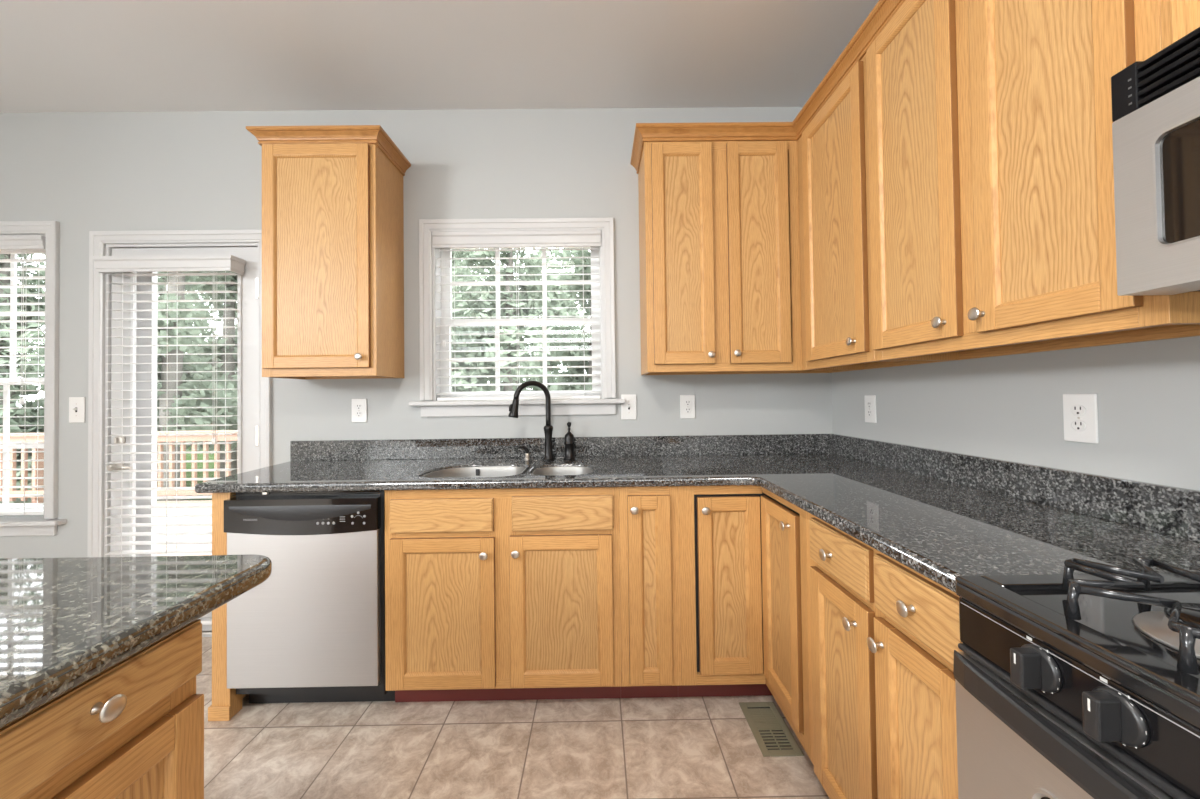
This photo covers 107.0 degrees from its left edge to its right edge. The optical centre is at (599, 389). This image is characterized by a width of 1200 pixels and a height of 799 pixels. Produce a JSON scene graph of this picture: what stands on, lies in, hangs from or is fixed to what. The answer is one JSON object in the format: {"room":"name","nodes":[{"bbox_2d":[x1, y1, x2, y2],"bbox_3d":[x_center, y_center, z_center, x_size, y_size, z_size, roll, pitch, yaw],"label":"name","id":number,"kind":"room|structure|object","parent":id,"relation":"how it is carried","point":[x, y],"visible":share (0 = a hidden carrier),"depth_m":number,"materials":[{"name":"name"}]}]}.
{"room":"kitchen","nodes":[
{"label":"kitchen","id":0,"kind":"room"},
{"bbox_2d":[0,107,832,636],"bbox_3d":[-1.685,-0.099,2.414,5.842,2.779,0.127,-1,-1,0],"label":"wall","id":1,"kind":"structure","parent":0,"point":[85,172],"depth_m":2.36,"materials":[{"name":"grey paint"}]},
{"bbox_2d":[0,221,66,535],"bbox_3d":[-3.369,-0.056,2.373,1.130,1.647,0.175,-1,-1,0],"label":"window","id":2,"kind":"structure","parent":1,"relation":"in","point":[13,525],"depth_m":2.33,"materials":[{"name":"grey"}]},
{"bbox_2d":[0,236,44,515],"bbox_3d":[-3.369,-0.069,2.356,0.892,1.468,0.079,-1,-1,0],"label":"blind","id":3,"kind":"object","parent":2,"relation":"attached to","point":[22,245],"visible":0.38,"depth_m":2.35,"materials":[{"name":"grey plastic"}]},
{"bbox_2d":[69,397,84,422],"bbox_3d":[-2.748,0.106,2.327,0.081,0.135,0.023,-1,-1,0],"label":"light switch","id":4,"kind":"object","parent":1,"relation":"attached to","point":[76,404],"visible":1,"depth_m":2.33,"materials":[{"name":"white plastic"}]},
{"bbox_2d":[93,255,245,624],"bbox_3d":[-2.220,0.261,2.295,0.698,1.890,0.095,-1,-1,0],"label":"blind","id":5,"kind":"object","parent":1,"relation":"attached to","point":[109,265],"visible":0.75,"depth_m":2.29,"materials":[{"name":"grey plastic"}]},
{"bbox_2d":[87,229,271,634],"bbox_3d":[-2.201,0.229,2.404,0.942,2.135,0.199,-1,-1,0],"label":"door","id":6,"kind":"structure","parent":1,"relation":"in","point":[254,391],"depth_m":2.36,"materials":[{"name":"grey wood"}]},
{"bbox_2d":[246,125,410,379],"bbox_3d":[-1.306,-0.632,2.188,0.611,1.144,0.346,-1,-1,0],"label":"upper cabinet","id":7,"kind":"object","parent":1,"relation":"attached to","point":[333,210],"visible":1,"depth_m":2.05,"materials":[{"name":"brown wood"}]},
{"bbox_2d":[352,399,366,422],"bbox_3d":[-1.271,0.110,2.345,0.080,0.126,0.009,-1,-1,0],"label":"wall outlet","id":8,"kind":"object","parent":1,"relation":"attached to","point":[359,406],"visible":1,"depth_m":2.34,"materials":[{"name":"white plastic"}]},
{"bbox_2d":[409,218,624,416],"bbox_3d":[-0.437,-0.384,2.401,1.125,1.045,0.175,-1,-1,0],"label":"window","id":9,"kind":"structure","parent":1,"relation":"in","point":[429,282],"depth_m":2.36,"materials":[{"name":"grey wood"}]},
{"bbox_2d":[432,230,600,400],"bbox_3d":[-0.437,-0.393,2.384,0.892,0.894,0.079,-1,-1,0],"label":"blind","id":10,"kind":"object","parent":9,"relation":"attached to","point":[561,238],"visible":0.99,"depth_m":2.37,"materials":[{"name":"grey plastic"}]},
{"bbox_2d":[290,434,831,460],"bbox_3d":[-0.190,0.304,2.345,2.861,0.104,0.020,-1,-1,0],"label":"backsplash","id":11,"kind":"structure","parent":1,"relation":"attached to","point":[465,448],"depth_m":2.33,"materials":[{"name":"grey stone"}]},
{"bbox_2d":[621,394,636,419],"bbox_3d":[0.154,0.092,2.350,0.081,0.135,0.023,-1,-1,0],"label":"light switch","id":12,"kind":"object","parent":1,"relation":"attached to","point":[629,408],"visible":1,"depth_m":2.35,"materials":[{"name":"white plastic"}]},
{"bbox_2d":[680,395,694,418],"bbox_3d":[0.466,0.091,2.359,0.080,0.126,0.009,-1,-1,0],"label":"wall outlet","id":13,"kind":"object","parent":1,"relation":"attached to","point":[687,402],"visible":1,"depth_m":2.36,"materials":[{"name":"white plastic"}]},
{"bbox_2d":[638,141,854,374],"bbox_3d":[0.718,-0.637,2.204,1.011,1.105,0.346,-1,-1,0],"label":"upper cabinet","id":14,"kind":"object","parent":1,"relation":"attached to","point":[719,233],"visible":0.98,"depth_m":2.07,"materials":[{"name":"brown wood"}]},
{"bbox_2d":[630,0,904,173],"bbox_3d":[0.554,-1.212,1.187,0.762,0.064,2.394,-1,-1,0],"label":"crown molding","id":15,"kind":"structure","parent":14,"relation":"attached to","point":[883,11],"depth_m":2.04,"materials":[{"name":"brown wood"}]},
{"bbox_2d":[0,0,878,112],"bbox_3d":[-1.678,-1.591,-0.801,6.096,0.102,6.604,-1,-1,0],"label":"ceiling","id":16,"kind":"structure","parent":0,"point":[56,55],"depth_m":1.99,"materials":[{"name":"paint"}]},
{"bbox_2d":[196,637,829,798],"bbox_3d":[-1.642,1.251,-0.846,6.096,0.025,6.604,-1,-1,0],"label":"floor","id":17,"kind":"structure","parent":0,"point":[661,747],"depth_m":1.54,"materials":[{"name":"tile"}]},
{"bbox_2d":[0,619,203,798],"bbox_3d":[-1.105,0.809,0.046,0.946,0.874,1.407,-1,-1,0],"label":"base cabinet","id":18,"kind":"object","parent":17,"relation":"on","point":[134,729],"visible":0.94,"depth_m":0.63,"materials":[{"name":"brown wood"}]},
{"bbox_2d":[0,555,271,728],"bbox_3d":[-1.190,0.353,0.085,1.092,0.041,1.674,-1,-1,0],"label":"countertop","id":19,"kind":"structure","parent":18,"relation":"on","point":[65,622],"depth_m":0.69,"materials":[{"name":"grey stone"}]},
{"bbox_2d":[208,493,246,720],"bbox_3d":[-1.476,0.842,2.017,0.083,0.877,0.603,-1,-1,0],"label":"end panel","id":20,"kind":"object","parent":17,"relation":"on","point":[226,703],"visible":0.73,"depth_m":1.72,"materials":[{"name":"brown wood"}]},
{"bbox_2d":[224,491,394,703],"bbox_3d":[-1.140,0.839,2.003,0.594,0.876,0.622,-1,-1,0],"label":"dishwasher","id":21,"kind":"object","parent":17,"relation":"on","point":[314,630],"visible":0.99,"depth_m":1.71,"materials":[{"name":"silver metal"}]},
{"bbox_2d":[385,487,621,701],"bbox_3d":[-0.381,0.829,2.015,0.917,0.877,0.658,-1,-1,0],"label":"base cabinet","id":22,"kind":"object","parent":17,"relation":"on","point":[491,594],"visible":0.98,"depth_m":1.72,"materials":[{"name":"brown wood"}]},
{"bbox_2d":[619,486,680,697],"bbox_3d":[0.195,0.821,2.020,0.233,0.877,0.658,-1,-1,0],"label":"base cabinet","id":23,"kind":"object","parent":17,"relation":"on","point":[648,516],"visible":0.91,"depth_m":1.73,"materials":[{"name":"brown wood"}]},
{"bbox_2d":[678,485,810,759],"bbox_3d":[0.782,0.811,1.867,0.938,0.877,0.974,-1,-1,0],"label":"base cabinet","id":24,"kind":"object","parent":17,"relation":"on","point":[743,548],"visible":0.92,"depth_m":1.73,"materials":[{"name":"brown wood"}]},
{"bbox_2d":[195,454,1199,592],"bbox_3d":[-0.186,0.361,1.550,2.870,0.036,1.609,-1,-1,0],"label":"countertop","id":25,"kind":"structure","parent":24,"relation":"on","point":[941,530],"depth_m":1.34,"materials":[{"name":"grey stone"}]},
{"bbox_2d":[421,466,592,477],"bbox_3d":[-0.395,0.473,1.964,0.727,0.216,0.356,-1,-1,0],"label":"sink","id":26,"kind":"object","parent":25,"relation":"in","point":[478,471],"visible":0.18,"depth_m":2.10,"materials":[{"name":"metal"}]},
{"bbox_2d":[516,445,529,459],"bbox_3d":[-0.392,0.320,2.265,0.077,0.073,0.031,0,-1,-34],"label":"soap dispenser","id":27,"kind":"object","parent":25,"relation":"on","point":[527,456],"visible":1,"depth_m":2.27,"materials":[{"name":"silver metal"}]},
{"bbox_2d":[508,380,553,459],"bbox_3d":[-0.341,0.155,2.213,0.239,0.401,0.058,0,-1,-30],"label":"faucet","id":28,"kind":"object","parent":25,"relation":"on","point":[513,408],"visible":1,"depth_m":2.24,"materials":[{"name":"black metal"}]},
{"bbox_2d":[563,422,574,459],"bbox_3d":[-0.157,0.260,2.275,0.061,0.188,0.060,-1,-1,0],"label":"soap dispenser","id":29,"kind":"object","parent":25,"relation":"on","point":[569,442],"visible":1,"depth_m":2.25,"materials":[{"name":"black"}]},
{"bbox_2d":[739,702,803,756],"bbox_3d":[0.623,1.246,1.641,0.140,0.006,0.264,-1,-1,0],"label":"floor vent","id":30,"kind":"object","parent":17,"relation":"in","point":[772,735],"visible":1,"depth_m":1.63,"materials":[{"name":"brown metal"}]},
{"bbox_2d":[806,511,961,798],"bbox_3d":[0.930,0.797,1.064,0.656,0.877,0.632,-1,-1,0],"label":"base cabinet","id":31,"kind":"object","parent":17,"relation":"on","point":[884,636],"visible":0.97,"depth_m":1.00,"materials":[{"name":"brown wood"}]},
{"bbox_2d":[953,557,1199,798],"bbox_3d":[0.903,0.714,0.364,0.669,0.921,0.758,-1,-1,0],"label":"gas range","id":32,"kind":"object","parent":17,"relation":"on","point":[1069,685],"visible":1,"depth_m":0.59,"materials":[{"name":"black metal"}]},
{"bbox_2d":[955,572,1199,728],"bbox_3d":[0.911,0.307,0.370,0.627,0.057,0.758,-1,-1,0],"label":"cooktop","id":33,"kind":"object","parent":32,"relation":"in","point":[1129,648],"depth_m":0.58,"materials":[{"name":"black metal"}]},
{"bbox_2d":[960,602,1199,737],"bbox_3d":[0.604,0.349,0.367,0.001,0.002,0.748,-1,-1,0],"label":"control panel","id":34,"kind":"object","parent":32,"relation":"attached to","point":[1127,699],"depth_m":0.55,"materials":[{"name":"black metal"}]},
{"bbox_2d":[832,336,1199,490],"bbox_3d":[1.324,-0.187,-0.737,0.127,2.779,6.477,-1,-1,0],"label":"wall","id":35,"kind":"structure","parent":0,"point":[1007,407],"depth_m":1.24,"materials":[{"name":"grey paint"}]},
{"bbox_2d":[864,395,876,422],"bbox_3d":[1.237,0.089,2.035,0.009,0.126,0.080,-1,-1,0],"label":"wall outlet","id":36,"kind":"object","parent":35,"relation":"attached to","point":[870,400],"visible":1,"depth_m":2.03,"materials":[{"name":"white plastic"}]},
{"bbox_2d":[798,54,955,369],"bbox_3d":[1.062,-0.648,1.811,0.344,1.105,0.538,-1,-1,0],"label":"upper cabinet","id":37,"kind":"object","parent":35,"relation":"attached to","point":[836,289],"visible":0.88,"depth_m":1.75,"materials":[{"name":"brown wood"}]},
{"bbox_2d":[831,434,1199,541],"bbox_3d":[1.238,0.273,1.551,0.020,0.104,1.590,-1,-1,0],"label":"backsplash","id":38,"kind":"structure","parent":35,"relation":"attached to","point":[1169,510],"depth_m":1.20,"materials":[{"name":"grey stone"}]},
{"bbox_2d":[866,0,1199,360],"bbox_3d":[1.067,-0.658,1.147,0.344,1.105,0.789,-1,-1,0],"label":"upper cabinet","id":39,"kind":"object","parent":35,"relation":"attached to","point":[990,139],"visible":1,"depth_m":1.05,"materials":[{"name":"brown wood"}]},
{"bbox_2d":[1063,394,1098,443],"bbox_3d":[1.244,0.073,1.152,0.009,0.126,0.080,-1,-1,0],"label":"wall outlet","id":40,"kind":"object","parent":35,"relation":"attached to","point":[1080,411],"visible":1,"depth_m":1.15,"materials":[{"name":"white plastic"}]},
{"bbox_2d":[1071,405,1085,415],"bbox_3d":[1.241,0.054,1.153,0.002,0.029,0.034,-1,-1,0],"label":"receptacle","id":41,"kind":"object","parent":40,"relation":"attached to","point":[1076,410],"depth_m":1.15,"materials":[{"name":"white plastic"}]},
{"bbox_2d":[1071,420,1085,430],"bbox_3d":[1.241,0.093,1.152,0.002,0.029,0.034,-1,-1,0],"label":"receptacle","id":42,"kind":"object","parent":40,"relation":"attached to","point":[1076,425],"depth_m":1.15,"materials":[{"name":"white plastic"}]},
{"bbox_2d":[1160,0,1199,49],"bbox_3d":[1.071,-0.875,0.372,0.344,0.696,0.767,-1,-1,0],"label":"upper cabinet","id":43,"kind":"object","parent":35,"relation":"attached to","point":[1179,18],"visible":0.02,"depth_m":0.71,"materials":[{"name":"brown wood"}]},
{"bbox_2d":[1111,27,1199,295],"bbox_3d":[1.025,-0.342,0.356,0.435,0.362,0.748,-1,-1,0],"label":"microwave","id":44,"kind":"object","parent":43,"relation":"attached to","point":[1156,99],"visible":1,"depth_m":0.67,"materials":[{"name":"silver metal"}]},
{"label":"outside","id":45,"kind":"structure","parent":0,"visible":0},
{"bbox_2d":[0,500,211,555],"bbox_3d":[-3.839,1.390,4.083,13.208,0.030,3.211,-1,-1,0],"label":"floor","id":46,"kind":"structure","parent":45,"point":[196,502],"depth_m":4.47,"materials":[{"name":"white"}]},
{"bbox_2d":[0,430,236,502],"bbox_3d":[-3.857,0.953,5.650,13.096,0.889,0.203,-1,-1,0],"label":"deck railing","id":47,"kind":"object","parent":46,"relation":"on","point":[13,438],"visible":0.06,"depth_m":5.60,"materials":[{"name":"brown wood"}]},
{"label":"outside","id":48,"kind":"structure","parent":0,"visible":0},
{"bbox_2d":[19,446,213,502],"bbox_3d":[-5.227,3.191,21.755,58.420,0.051,32.156,-1,-1,0],"label":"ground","id":49,"kind":"structure","parent":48,"point":[188,455],"depth_m":18.29,"materials":[{"name":"green plant"}]},
{"bbox_2d":[0,254,44,502],"bbox_3d":[-12.767,-0.655,9.496,2.964,7.455,3.242,0,-1,-19],"label":"tree","id":50,"kind":"object","parent":49,"relation":"on","point":[3,308],"visible":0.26,"depth_m":9.41,"materials":[{"name":"green plant"}]},
{"bbox_2d":[24,280,158,421],"bbox_3d":[-14.602,-0.574,13.116,3.242,7.455,2.964,0,-1,-42],"label":"tree","id":51,"kind":"object","parent":49,"relation":"on","point":[42,358],"visible":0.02,"depth_m":11.94,"materials":[{"name":"green plant"}]},
{"bbox_2d":[157,277,201,476],"bbox_3d":[-16.390,-1.719,16.748,2.959,9.901,2.907,-1,-1,5],"label":"tree","id":52,"kind":"object","parent":49,"relation":"on","point":[164,279],"visible":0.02,"depth_m":16.69,"materials":[{"name":"green plant"}]},
{"bbox_2d":[157,271,236,500],"bbox_3d":[-9.205,-1.924,9.565,2.907,9.901,2.959,0,-1,-38],"label":"tree","id":53,"kind":"object","parent":49,"relation":"on","point":[168,378],"visible":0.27,"depth_m":9.35,"materials":[{"name":"green plant"}]},
{"bbox_2d":[184,271,236,477],"bbox_3d":[-11.004,-1.844,13.198,2.907,9.901,2.959,-1,-1,29],"label":"tree","id":54,"kind":"object","parent":49,"relation":"on","point":[216,278],"visible":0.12,"depth_m":12.92,"materials":[{"name":"green plant"}]},
{"bbox_2d":[451,249,479,390],"bbox_3d":[-5.559,-1.856,16.809,2.959,9.901,2.907,-1,-1,39],"label":"tree","id":55,"kind":"object","parent":49,"relation":"on","point":[453,249],"visible":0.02,"depth_m":16.83,"materials":[{"name":"green plant"}]},
{"bbox_2d":[451,251,500,400],"bbox_3d":[-3.773,-0.710,13.213,3.242,7.455,2.964,-1,-1,-9],"label":"tree","id":56,"kind":"object","parent":49,"relation":"on","point":[458,347],"visible":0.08,"depth_m":12.95,"materials":[{"name":"green plant"}]},
{"bbox_2d":[451,248,582,400],"bbox_3d":[-1.954,-0.790,9.596,2.964,7.455,3.242,-1,-1,14],"label":"tree","id":57,"kind":"object","parent":49,"relation":"on","point":[551,304],"visible":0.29,"depth_m":9.37,"materials":[{"name":"green plant"}]},
{"bbox_2d":[522,248,577,399],"bbox_3d":[-1.978,-1.309,16.825,3.060,8.720,2.762,-1,-1,20],"label":"tree","id":58,"kind":"object","parent":49,"relation":"on","point":[555,371],"visible":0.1,"depth_m":16.62,"materials":[{"name":"green plant"}]},
{"bbox_2d":[550,247,591,389],"bbox_3d":[-0.157,-1.980,13.286,2.959,9.901,2.907,0,-1,-28],"label":"tree","id":59,"kind":"object","parent":49,"relation":"on","point":[569,253],"visible":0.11,"depth_m":12.92,"materials":[{"name":"green plant"}]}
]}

